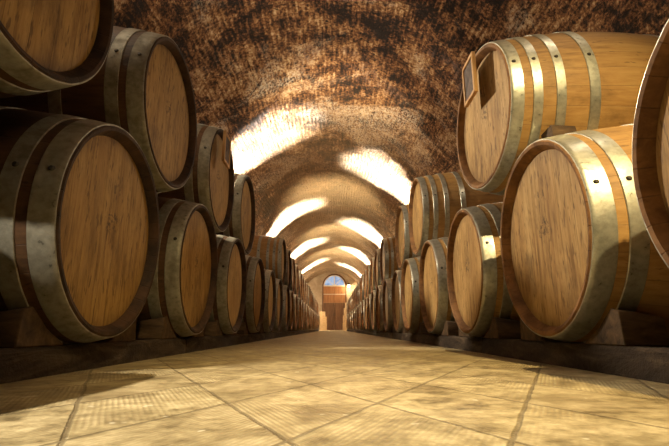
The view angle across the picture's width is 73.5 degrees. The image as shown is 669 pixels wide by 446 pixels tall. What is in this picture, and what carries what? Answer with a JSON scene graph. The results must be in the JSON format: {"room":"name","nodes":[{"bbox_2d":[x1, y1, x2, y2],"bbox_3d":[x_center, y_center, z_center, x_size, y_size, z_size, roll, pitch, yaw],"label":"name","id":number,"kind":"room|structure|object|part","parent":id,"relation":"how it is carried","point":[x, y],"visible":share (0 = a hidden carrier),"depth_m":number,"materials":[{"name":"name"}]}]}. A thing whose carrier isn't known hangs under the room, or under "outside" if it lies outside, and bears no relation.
{"room":"wine cellar","nodes":[
{"label":"wine cellar","id":0,"kind":"room"},
{"bbox_2d":[307,272,357,329],"bbox_3d":[-0.137,5.390,31.452,5.100,4.150,0.300,0,-13,0],"label":"wall","id":1,"kind":"structure","parent":0,"point":[315,284],"depth_m":31.52,"materials":[{"name":"paint"}]},
{"bbox_2d":[322,274,346,329],"bbox_3d":[-0.006,5.477,31.211,1.700,3.870,0.130,0,-13,0],"label":"door","id":2,"kind":"structure","parent":1,"relation":"in","point":[334,287],"depth_m":31.24,"materials":[{"name":"brown wood"}]},
{"bbox_3d":[-0.006,5.006,31.348,1.520,1.130,0.070,0,-13,0],"label":"transom panel","id":3,"kind":"part","parent":2,"relation":"part of","materials":[{"name":"brown wood"}]},
{"bbox_3d":[-0.006,4.048,31.597,1.500,0.710,0.015,0,-13,0],"label":"fanlight pane","id":4,"kind":"part","parent":2,"relation":"part of","materials":[{"name":"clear glass"}]},
{"bbox_3d":[-0.006,4.068,31.554,1.520,0.790,0.050,0,-13,0],"label":"fanlight frame","id":5,"kind":"part","parent":2,"relation":"part of","materials":[{"name":"beige paint"}]},
{"bbox_3d":[-0.006,5.482,31.231,1.700,3.870,0.090,0,-13,0],"label":"frame","id":6,"kind":"part","parent":2,"relation":"part of","materials":[{"name":"brown wood"}]},
{"bbox_2d":[0,330,668,445],"bbox_3d":[-0.057,3.165,12.970,4.800,0.001,36.700,0,-13,0],"label":"floor","id":7,"kind":"structure","parent":0,"point":[321,387],"depth_m":0.66,"materials":[{"name":"tile"}]},
{"bbox_2d":[0,338,185,383],"bbox_3d":[-0.682,0.201,0.540,0.069,0.066,2.950,0,-13,0],"label":"timber beam","id":8,"kind":"structure","parent":7,"relation":"on","point":[16,364],"depth_m":1.13,"materials":[{"name":"brown wood"}]},
{"bbox_2d":[0,306,63,347],"bbox_3d":[-0.707,0.235,1.016,0.100,0.087,0.177,0,-13,0],"label":"wedge","id":9,"kind":"object","parent":8,"relation":"on","point":[20,327],"visible":1,"depth_m":0.95,"materials":[{"name":"brown wood"}]},
{"bbox_2d":[0,106,159,343],"bbox_3d":[-1.062,0.021,1.271,0.910,0.693,0.694,0,-13,0],"label":"wine barrel","id":10,"kind":"object","parent":8,"relation":"on","point":[80,222],"visible":0.96,"depth_m":1.11,"materials":[{"name":"orange wood"}]},
{"bbox_2d":[0,0,113,98],"bbox_3d":[-1.090,-0.619,1.004,0.910,0.693,0.694,0,-13,0],"label":"wine barrel","id":11,"kind":"object","parent":10,"relation":"on","point":[46,45],"visible":1,"depth_m":1.05,"materials":[{"name":"orange wood"}]},
{"bbox_2d":[95,320,135,341],"bbox_3d":[-0.708,0.327,1.407,0.100,0.087,0.177,0,-13,0],"label":"wedge","id":12,"kind":"object","parent":8,"relation":"on","point":[129,334],"visible":0.25,"depth_m":1.42,"materials":[{"name":"brown wood"}]},
{"bbox_2d":[136,316,176,338],"bbox_3d":[-0.710,0.422,1.808,0.100,0.087,0.177,0,-13,0],"label":"wedge","id":13,"kind":"object","parent":8,"relation":"on","point":[155,328],"visible":1,"depth_m":1.73,"materials":[{"name":"brown wood"}]},
{"bbox_2d":[182,332,273,352],"bbox_3d":[-0.694,0.891,3.465,0.068,0.066,3.040,0,-13,0],"label":"timber beam","id":14,"kind":"structure","parent":7,"relation":"on","point":[193,344],"depth_m":2.59,"materials":[{"name":"brown wood"}]},
{"bbox_2d":[188,330,203,336],"bbox_3d":[-0.712,0.514,2.199,0.100,0.087,0.177,0,-13,0],"label":"wedge","id":15,"kind":"object","parent":14,"relation":"on","point":[201,334],"visible":0.18,"depth_m":2.20,"materials":[{"name":"brown wood"}]},
{"bbox_2d":[204,320,222,335],"bbox_3d":[-0.714,0.608,2.599,0.100,0.087,0.177,0,-13,0],"label":"wedge","id":16,"kind":"object","parent":14,"relation":"on","point":[212,328],"visible":0.74,"depth_m":2.52,"materials":[{"name":"brown wood"}]},
{"bbox_2d":[182,235,246,337],"bbox_3d":[-1.069,0.395,2.855,0.910,0.693,0.694,0,-13,0],"label":"wine barrel","id":17,"kind":"object","parent":14,"relation":"on","point":[228,309],"visible":0.22,"depth_m":2.76,"materials":[{"name":"orange wood"}]},
{"bbox_2d":[157,124,233,232],"bbox_3d":[-1.097,-0.246,2.588,0.910,0.693,0.694,0,-13,0],"label":"wine barrel","id":18,"kind":"object","parent":17,"relation":"on","point":[210,183],"visible":0.13,"depth_m":2.43,"materials":[{"name":"orange wood"}]},
{"bbox_2d":[222,131,230,168],"bbox_3d":[-0.615,-0.410,2.522,0.031,0.176,0.133,0,-13,0],"label":"chalkboard sign","id":19,"kind":"object","parent":18,"relation":"attached to","point":[226,146],"visible":1,"depth_m":2.51,"materials":[{"name":"stone"}]},
{"bbox_3d":[-0.608,-0.410,2.522,0.008,0.160,0.117,0,-13,0],"label":"slate panel","id":20,"kind":"part","parent":19,"relation":"part of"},
{"bbox_2d":[237,322,247,333],"bbox_3d":[-0.717,0.795,3.391,0.100,0.087,0.177,0,-13,0],"label":"wedge","id":21,"kind":"object","parent":14,"relation":"on","point":[242,330],"visible":0.51,"depth_m":3.31,"materials":[{"name":"brown wood"}]},
{"bbox_2d":[242,255,264,333],"bbox_3d":[-1.062,0.581,3.647,0.910,0.693,0.694,0,-13,0],"label":"wine barrel","id":22,"kind":"object","parent":14,"relation":"on","point":[253,315],"visible":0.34,"depth_m":3.55,"materials":[{"name":"orange wood"}]},
{"bbox_2d":[216,173,255,254],"bbox_3d":[-1.100,-0.059,3.380,0.910,0.693,0.694,0,-13,0],"label":"wine barrel","id":23,"kind":"object","parent":22,"relation":"on","point":[241,226],"visible":0.25,"depth_m":3.31,"materials":[{"name":"orange wood"}]},
{"bbox_2d":[262,269,275,332],"bbox_3d":[-1.070,0.768,4.439,0.910,0.693,0.694,0,-13,0],"label":"wine barrel","id":24,"kind":"object","parent":14,"relation":"on","point":[270,283],"visible":0.23,"depth_m":4.43,"materials":[{"name":"orange wood"}]},
{"bbox_2d":[272,331,299,337],"bbox_3d":[-0.710,1.711,6.945,0.069,0.066,4.090,0,-13,0],"label":"timber beam","id":25,"kind":"structure","parent":7,"relation":"on","point":[286,333],"depth_m":6.16,"materials":[{"name":"brown wood"}]},
{"bbox_2d":[281,285,289,330],"bbox_3d":[-1.081,1.141,6.022,0.910,0.693,0.694,0,-13,0],"label":"wine barrel","id":26,"kind":"object","parent":25,"relation":"on","point":[286,294],"visible":0.22,"depth_m":5.92,"materials":[{"name":"orange wood"}]},
{"bbox_2d":[248,235,285,284],"bbox_3d":[-1.103,0.501,5.755,0.910,0.693,0.694,0,-13,0],"label":"wine barrel","id":27,"kind":"object","parent":26,"relation":"on","point":[272,250],"visible":0.3,"depth_m":5.49,"materials":[{"name":"brown wood"}]},
{"bbox_2d":[287,290,293,330],"bbox_3d":[-1.099,1.328,6.814,0.910,0.694,0.694,0,-13,0],"label":"wine barrel","id":28,"kind":"object","parent":25,"relation":"on","point":[290,327],"visible":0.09,"depth_m":6.97,"materials":[{"name":"brown wood"}]},
{"bbox_2d":[284,249,290,289],"bbox_3d":[-1.112,0.687,6.547,0.910,0.693,0.694,0,-13,0],"label":"wine barrel","id":29,"kind":"object","parent":28,"relation":"on","point":[288,253],"visible":0.09,"depth_m":6.67,"materials":[{"name":"orange wood"}]},
{"bbox_2d":[291,294,297,330],"bbox_3d":[-1.099,1.514,7.606,0.910,0.694,0.694,0,-13,0],"label":"wine barrel","id":30,"kind":"object","parent":25,"relation":"on","point":[295,319],"visible":0.19,"depth_m":7.72,"materials":[{"name":"brown wood"}]},
{"bbox_2d":[290,258,294,294],"bbox_3d":[-1.120,0.874,7.339,0.910,0.694,0.694,0,-13,0],"label":"wine barrel","id":31,"kind":"object","parent":30,"relation":"on","point":[292,286],"visible":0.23,"depth_m":7.40,"materials":[{"name":"brown wood"}]},
{"bbox_2d":[300,330,312,333],"bbox_3d":[-0.732,2.904,12.006,0.068,0.066,6.290,0,-13,0],"label":"timber beam","id":32,"kind":"structure","parent":7,"relation":"on","point":[301,331],"depth_m":10.73,"materials":[{"name":"brown wood"}]},
{"bbox_2d":[298,300,303,330],"bbox_3d":[-1.107,1.888,9.190,0.910,0.694,0.694,0,-13,0],"label":"wine barrel","id":33,"kind":"object","parent":32,"relation":"on","point":[302,306],"visible":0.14,"depth_m":9.25,"materials":[{"name":"brown wood"}]},
{"bbox_2d":[298,270,301,299],"bbox_3d":[-1.113,1.247,8.923,0.910,0.694,0.694,0,-13,0],"label":"wine barrel","id":34,"kind":"object","parent":33,"relation":"on","point":[300,271],"visible":0.2,"depth_m":8.81,"materials":[{"name":"brown wood"}]},
{"bbox_2d":[299,302,305,330],"bbox_3d":[-1.110,2.075,9.982,0.910,0.694,0.694,0,-13,0],"label":"wine barrel","id":35,"kind":"object","parent":32,"relation":"on","point":[304,304],"visible":0.19,"depth_m":10.17,"materials":[{"name":"brown wood"}]},
{"bbox_2d":[302,275,303,301],"bbox_3d":[-1.128,1.434,9.715,0.910,0.694,0.694,0,-13,0],"label":"wine barrel","id":36,"kind":"object","parent":35,"relation":"on","point":[302,275],"visible":0.12,"depth_m":9.77,"materials":[{"name":"brown wood"}]},
{"bbox_2d":[304,279,305,303],"bbox_3d":[-1.137,1.621,10.507,0.910,0.694,0.694,0,-13,0],"label":"wine barrel","id":37,"kind":"object","parent":35,"relation":"on","point":[304,279],"visible":0.17,"depth_m":10.53,"materials":[{"name":"brown wood"}]},
{"bbox_2d":[305,304,307,329],"bbox_3d":[-1.106,2.261,10.774,0.910,0.694,0.694,0,-13,0],"label":"wine barrel","id":38,"kind":"object","parent":32,"relation":"on","point":[306,325],"visible":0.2,"depth_m":10.64,"materials":[{"name":"brown wood"}]},
{"bbox_2d":[319,324,326,329],"bbox_3d":[-0.678,6.216,26.786,0.460,0.400,0.500,0,-13,0],"label":"case","id":39,"kind":"object","parent":7,"relation":"on","point":[322,326],"visible":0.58,"depth_m":26.54,"materials":[{"name":"brown wood"}]},
{"bbox_2d":[320,317,326,323],"bbox_3d":[-0.668,5.827,26.877,0.420,0.400,0.500,0,-13,0],"label":"case","id":40,"kind":"object","parent":39,"relation":"on","point":[323,320],"visible":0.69,"depth_m":26.63,"materials":[{"name":"brown wood"}]},
{"bbox_2d":[352,330,365,333],"bbox_3d":[0.633,2.905,12.012,0.074,0.066,6.290,0,-13,0],"label":"timber beam","id":41,"kind":"structure","parent":7,"relation":"on","point":[356,331],"depth_m":10.64,"materials":[{"name":"brown wood"}]},
{"bbox_2d":[353,309,354,329],"bbox_3d":[1.009,2.797,13.048,0.910,0.694,0.694,0,-13,0],"label":"wine barrel","id":42,"kind":"object","parent":41,"relation":"on","point":[353,309],"visible":0.12,"depth_m":12.98,"materials":[{"name":"brown wood"}]},
{"bbox_2d":[355,307,356,329],"bbox_3d":[1.022,2.614,12.270,0.910,0.694,0.694,0,-13,0],"label":"wine barrel","id":43,"kind":"object","parent":41,"relation":"on","point":[355,307],"visible":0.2,"depth_m":12.18,"materials":[{"name":"brown wood"}]},
{"bbox_2d":[354,288,355,307],"bbox_3d":[1.029,2.154,12.789,0.910,0.694,0.694,0,-13,0],"label":"wine barrel","id":44,"kind":"object","parent":43,"relation":"on","point":[354,288],"visible":0.19,"depth_m":12.87,"materials":[{"name":"brown wood"}]},
{"bbox_2d":[358,304,359,329],"bbox_3d":[1.023,2.247,10.712,0.910,0.694,0.694,0,-13,0],"label":"wine barrel","id":45,"kind":"object","parent":41,"relation":"on","point":[358,304],"visible":0.11,"depth_m":10.90,"materials":[{"name":"brown wood"}]},
{"bbox_2d":[357,282,359,303],"bbox_3d":[1.042,1.787,11.232,0.910,0.694,0.694,0,-13,0],"label":"wine barrel","id":46,"kind":"object","parent":45,"relation":"on","point":[358,300],"visible":0.11,"depth_m":11.46,"materials":[{"name":"brown wood"}]},
{"bbox_2d":[359,302,362,329],"bbox_3d":[1.020,2.063,9.934,0.910,0.694,0.694,0,-13,0],"label":"wine barrel","id":47,"kind":"object","parent":41,"relation":"on","point":[360,305],"visible":0.12,"depth_m":10.04,"materials":[{"name":"brown wood"}]},
{"bbox_2d":[359,279,360,301],"bbox_3d":[1.050,1.603,10.453,0.910,0.694,0.694,0,-13,0],"label":"wine barrel","id":48,"kind":"object","parent":47,"relation":"on","point":[360,279],"visible":0.08,"depth_m":10.70,"materials":[{"name":"brown wood"}]},
{"bbox_2d":[366,331,393,337],"bbox_3d":[0.655,1.712,6.950,0.074,0.066,4.090,0,-13,0],"label":"timber beam","id":49,"kind":"structure","parent":7,"relation":"on","point":[375,333],"depth_m":6.05,"materials":[{"name":"brown wood"}]},
{"bbox_2d":[365,297,369,330],"bbox_3d":[1.040,1.696,8.376,0.910,0.694,0.694,0,-13,0],"label":"wine barrel","id":50,"kind":"object","parent":49,"relation":"on","point":[366,323],"visible":0.12,"depth_m":8.57,"materials":[{"name":"brown wood"}]},
{"bbox_2d":[364,270,366,298],"bbox_3d":[1.055,1.236,8.896,0.910,0.694,0.694,0,-13,0],"label":"wine barrel","id":51,"kind":"object","parent":50,"relation":"on","point":[365,289],"visible":0.13,"depth_m":9.07,"materials":[{"name":"brown wood"}]},
{"bbox_2d":[376,285,383,331],"bbox_3d":[1.038,1.145,6.040,0.910,0.693,0.694,0,-13,0],"label":"wine barrel","id":52,"kind":"object","parent":49,"relation":"on","point":[379,291],"visible":0.18,"depth_m":5.98,"materials":[{"name":"brown wood"}]},
{"bbox_2d":[392,332,483,352],"bbox_3d":[0.671,0.892,3.471,0.073,0.066,3.040,0,-13,0],"label":"timber beam","id":53,"kind":"structure","parent":7,"relation":"on","point":[473,344],"depth_m":2.58,"materials":[{"name":"brown wood"}]},
{"bbox_2d":[401,256,423,332],"bbox_3d":[1.046,0.595,3.704,0.910,0.693,0.694,0,-13,0],"label":"wine barrel","id":54,"kind":"object","parent":53,"relation":"on","point":[410,300],"visible":0.27,"depth_m":3.61,"materials":[{"name":"brown wood"}]},
{"bbox_2d":[417,322,426,333],"bbox_3d":[0.700,0.808,3.446,0.105,0.087,0.177,0,-13,0],"label":"wedge","id":55,"kind":"object","parent":53,"relation":"on","point":[422,329],"visible":0.51,"depth_m":3.37,"materials":[{"name":"brown wood"}]},
{"bbox_2d":[441,320,458,335],"bbox_3d":[0.704,0.624,2.667,0.105,0.087,0.177,0,-13,0],"label":"wedge","id":56,"kind":"object","parent":53,"relation":"on","point":[451,328],"visible":0.69,"depth_m":2.59,"materials":[{"name":"brown wood"}]},
{"bbox_2d":[458,327,475,336],"bbox_3d":[0.705,0.533,2.280,0.105,0.087,0.177,0,-13,0],"label":"wedge","id":57,"kind":"object","parent":53,"relation":"on","point":[461,333],"visible":0.17,"depth_m":2.27,"materials":[{"name":"brown wood"}]},
{"bbox_2d":[481,338,668,383],"bbox_3d":[0.684,0.203,0.546,0.072,0.066,2.950,0,-13,0],"label":"timber beam","id":58,"kind":"structure","parent":7,"relation":"on","point":[647,363],"depth_m":1.13,"materials":[{"name":"brown wood"}]},
{"bbox_2d":[484,317,520,338],"bbox_3d":[0.707,0.441,1.889,0.105,0.087,0.177,0,-13,0],"label":"wedge","id":59,"kind":"object","parent":58,"relation":"on","point":[500,328],"visible":0.9,"depth_m":1.81,"materials":[{"name":"brown wood"}]},
{"bbox_2d":[520,318,557,340],"bbox_3d":[0.709,0.349,1.502,0.105,0.087,0.177,0,-13,0],"label":"wedge","id":60,"kind":"object","parent":58,"relation":"on","point":[526,333],"visible":0.27,"depth_m":1.51,"materials":[{"name":"brown wood"}]},
{"bbox_2d":[584,308,668,345],"bbox_3d":[0.711,0.257,1.110,0.105,0.087,0.177,0,-13,0],"label":"wedge","id":61,"kind":"object","parent":58,"relation":"on","point":[619,327],"visible":1,"depth_m":1.03,"materials":[{"name":"brown wood"}]},
{"bbox_3d":[-0.759,4.327,18.040,0.069,0.066,6.090,0,-13,0],"label":"timber beam","id":62,"kind":"structure","parent":7,"relation":"on","visible":0},
{"bbox_2d":[314,312,315,329],"bbox_3d":[-1.121,3.381,15.525,0.910,0.694,0.694,0,-13,0],"label":"wine barrel","id":63,"kind":"object","parent":62,"relation":"on","point":[314,312],"visible":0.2,"depth_m":15.38,"materials":[{"name":"brown wood"}]},
{"bbox_3d":[-1.486,2.443,10.051,0.069,0.066,22.500,0,-13,0],"label":"timber beam","id":64,"kind":"structure","parent":7,"relation":"on","visible":0},
{"bbox_2d":[90,197,217,342],"bbox_3d":[-1.066,0.208,2.063,0.910,0.693,0.694,0,-13,0],"label":"wine barrel","id":65,"kind":"object","parent":64,"relation":"on","point":[183,288],"visible":0.39,"depth_m":1.91,"materials":[{"name":"orange wood"}]},
{"bbox_2d":[0,26,196,193],"bbox_3d":[-1.093,-0.433,1.796,0.910,0.693,0.694,0,-13,0],"label":"wine barrel","id":66,"kind":"object","parent":65,"relation":"on","point":[143,87],"visible":0.48,"depth_m":1.58,"materials":[{"name":"orange wood"}]},
{"bbox_2d":[274,278,282,331],"bbox_3d":[-1.089,0.955,5.231,0.910,0.693,0.694,0,-13,0],"label":"wine barrel","id":67,"kind":"object","parent":64,"relation":"on","point":[279,290],"visible":0.2,"depth_m":5.30,"materials":[{"name":"orange wood"}]},
{"bbox_2d":[295,297,300,330],"bbox_3d":[-1.100,1.701,8.398,0.910,0.694,0.694,0,-13,0],"label":"wine barrel","id":68,"kind":"object","parent":64,"relation":"on","point":[299,299],"visible":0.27,"depth_m":8.46,"materials":[{"name":"brown wood"}]},
{"bbox_2d":[294,265,298,297],"bbox_3d":[-1.122,1.061,8.131,0.910,0.694,0.694,0,-13,0],"label":"wine barrel","id":69,"kind":"object","parent":68,"relation":"on","point":[296,291],"visible":0.15,"depth_m":8.20,"materials":[{"name":"brown wood"}]},
{"bbox_2d":[309,307,310,329],"bbox_3d":[-1.110,2.635,12.357,0.910,0.694,0.694,0,-13,0],"label":"wine barrel","id":70,"kind":"object","parent":64,"relation":"on","point":[309,307],"visible":0.19,"depth_m":12.25,"materials":[{"name":"brown wood"}]},
{"bbox_2d":[307,286,309,306],"bbox_3d":[-1.133,1.994,12.091,0.910,0.694,0.694,0,-13,0],"label":"wine barrel","id":71,"kind":"object","parent":70,"relation":"on","point":[308,304],"visible":0.12,"depth_m":12.10,"materials":[{"name":"brown wood"}]},
{"bbox_2d":[312,310,313,329],"bbox_3d":[-1.112,3.008,13.941,0.910,0.694,0.694,0,-13,0],"label":"wine barrel","id":72,"kind":"object","parent":64,"relation":"on","point":[312,310],"visible":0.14,"depth_m":13.86,"materials":[{"name":"brown wood"}]},
{"bbox_3d":[1.409,2.446,10.063,0.069,0.066,22.500,0,-13,0],"label":"timber beam","id":73,"kind":"structure","parent":7,"relation":"on","visible":0},
{"bbox_2d":[362,300,367,330],"bbox_3d":[1.026,1.880,9.155,0.910,0.694,0.694,0,-13,0],"label":"wine barrel","id":74,"kind":"object","parent":73,"relation":"on","point":[363,301],"visible":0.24,"depth_m":8.96,"materials":[{"name":"brown wood"}]},
{"bbox_2d":[361,274,364,301],"bbox_3d":[1.035,1.419,9.675,0.910,0.694,0.694,0,-13,0],"label":"wine barrel","id":75,"kind":"object","parent":74,"relation":"on","point":[362,276],"visible":0.21,"depth_m":9.45,"materials":[{"name":"brown wood"}]},
{"bbox_2d":[367,294,373,330],"bbox_3d":[1.029,1.513,7.598,0.910,0.694,0.694,0,-13,0],"label":"wine barrel","id":76,"kind":"object","parent":73,"relation":"on","point":[369,322],"visible":0.12,"depth_m":7.70,"materials":[{"name":"brown wood"}]},
{"bbox_2d":[366,264,370,296],"bbox_3d":[1.051,1.052,8.117,0.910,0.694,0.694,0,-13,0],"label":"wine barrel","id":77,"kind":"object","parent":76,"relation":"on","point":[368,288],"visible":0.16,"depth_m":8.22,"materials":[{"name":"brown wood"}]},
{"bbox_2d":[371,290,377,330],"bbox_3d":[1.034,1.329,6.819,0.910,0.694,0.694,0,-13,0],"label":"wine barrel","id":78,"kind":"object","parent":73,"relation":"on","point":[373,295],"visible":0.19,"depth_m":6.82,"materials":[{"name":"brown wood"}]},
{"bbox_2d":[370,257,375,293],"bbox_3d":[1.060,0.869,7.339,0.910,0.694,0.694,0,-13,0],"label":"wine barrel","id":79,"kind":"object","parent":78,"relation":"on","point":[372,281],"visible":0.15,"depth_m":7.47,"materials":[{"name":"brown wood"}]},
{"bbox_2d":[374,249,381,288],"bbox_3d":[1.062,0.685,6.560,0.910,0.693,0.694,0,-13,0],"label":"wine barrel","id":80,"kind":"object","parent":78,"relation":"on","point":[377,276],"visible":0.18,"depth_m":6.61,"materials":[{"name":"brown wood"}]},
{"bbox_2d":[382,278,393,331],"bbox_3d":[1.050,0.962,5.262,0.910,0.693,0.694,0,-13,0],"label":"wine barrel","id":81,"kind":"object","parent":73,"relation":"on","point":[387,285],"visible":0.24,"depth_m":5.19,"materials":[{"name":"brown wood"}]},
{"bbox_2d":[380,237,401,284],"bbox_3d":[1.072,0.502,5.781,0.910,0.693,0.694,0,-13,0],"label":"wine barrel","id":82,"kind":"object","parent":81,"relation":"on","point":[388,261],"visible":0.22,"depth_m":5.53,"materials":[{"name":"brown wood"}]},
{"bbox_2d":[392,270,403,331],"bbox_3d":[1.063,0.778,4.483,0.910,0.693,0.694,0,-13,0],"label":"wine barrel","id":83,"kind":"object","parent":73,"relation":"on","point":[398,322],"visible":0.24,"depth_m":4.52,"materials":[{"name":"brown wood"}]},
{"bbox_2d":[395,204,417,268],"bbox_3d":[1.065,0.135,4.224,0.910,0.693,0.694,0,-13,0],"label":"wine barrel","id":84,"kind":"object","parent":83,"relation":"on","point":[403,248],"visible":0.19,"depth_m":4.18,"materials":[{"name":"brown wood"}]},
{"bbox_2d":[419,237,455,334],"bbox_3d":[1.060,0.411,2.926,0.910,0.693,0.694,0,-13,0],"label":"wine barrel","id":85,"kind":"object","parent":73,"relation":"on","point":[435,305],"visible":0.21,"depth_m":2.83,"materials":[{"name":"brown wood"}]},
{"bbox_2d":[408,172,503,255],"bbox_3d":[1.072,-0.049,3.445,0.910,0.693,0.694,0,-13,0],"label":"wine barrel","id":86,"kind":"object","parent":85,"relation":"on","point":[435,200],"visible":0.34,"depth_m":3.16,"materials":[{"name":"brown wood"}]},
{"bbox_2d":[446,202,562,341],"bbox_3d":[1.064,0.228,2.147,0.910,0.693,0.694,0,-13,0],"label":"wine barrel","id":87,"kind":"object","parent":73,"relation":"on","point":[478,293],"visible":0.33,"depth_m":2.01,"materials":[{"name":"brown wood"}]},
{"bbox_2d":[456,31,659,194],"bbox_3d":[1.056,-0.430,1.891,0.910,0.693,0.694,1,-13,-3],"label":"wine barrel","id":88,"kind":"object","parent":87,"relation":"on","point":[528,84],"visible":0.67,"depth_m":1.59,"materials":[{"name":"brown wood"}]},
{"bbox_2d":[462,51,477,106],"bbox_3d":[0.581,-0.607,1.903,0.031,0.182,0.142,0,-13,0],"label":"chalkboard sign","id":89,"kind":"object","parent":88,"relation":"attached to","point":[469,71],"visible":1,"depth_m":1.88,"materials":[{"name":"stone"}]},
{"bbox_3d":[0.575,-0.607,1.902,0.008,0.166,0.126,0,-13,0],"label":"slate panel","id":90,"kind":"part","parent":89,"relation":"part of","materials":[{"name":"grey stone"}]},
{"bbox_2d":[500,123,668,347],"bbox_3d":[1.067,0.044,1.369,0.910,0.693,0.694,0,-13,0],"label":"wine barrel","id":91,"kind":"object","parent":73,"relation":"on","point":[576,245],"visible":0.85,"depth_m":1.19,"materials":[{"name":"brown wood"}]},
{"bbox_2d":[541,125,576,138],"bbox_3d":[0.762,-0.286,1.515,0.090,0.073,0.073,2,-13,-7],"label":"wooden block","id":92,"kind":"object","parent":91,"relation":"on","point":[552,130],"visible":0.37,"depth_m":1.49,"materials":[{"name":"brown wood"}]},
{"bbox_2d":[632,19,668,267],"bbox_3d":[1.038,-0.139,0.590,0.910,0.693,0.694,0,-13,0],"label":"wine barrel","id":93,"kind":"object","parent":73,"relation":"on","point":[650,136],"visible":1,"depth_m":0.84,"materials":[{"name":"brown wood"}]},
{"bbox_2d":[113,0,668,283],"bbox_3d":[-0.061,0.412,13.619,4.924,2.457,36.703,0,-13,0],"label":"ceiling","id":94,"kind":"structure","parent":0,"point":[332,111],"depth_m":6.75,"materials":[{"name":"brown stone"}]},
{"bbox_3d":[-1.117,2.448,11.566,0.910,0.694,0.694,0,-13,0],"label":"wine barrel","id":95,"kind":"object","parent":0,"visible":0},
{"bbox_2d":[306,283,307,303],"bbox_3d":[-1.142,1.807,11.299,0.910,0.694,0.694,0,-13,0],"label":"wine barrel","id":96,"kind":"object","parent":95,"relation":"on","point":[306,283],"visible":0.13,"depth_m":11.24,"materials":[{"name":"brown wood"}]}
]}

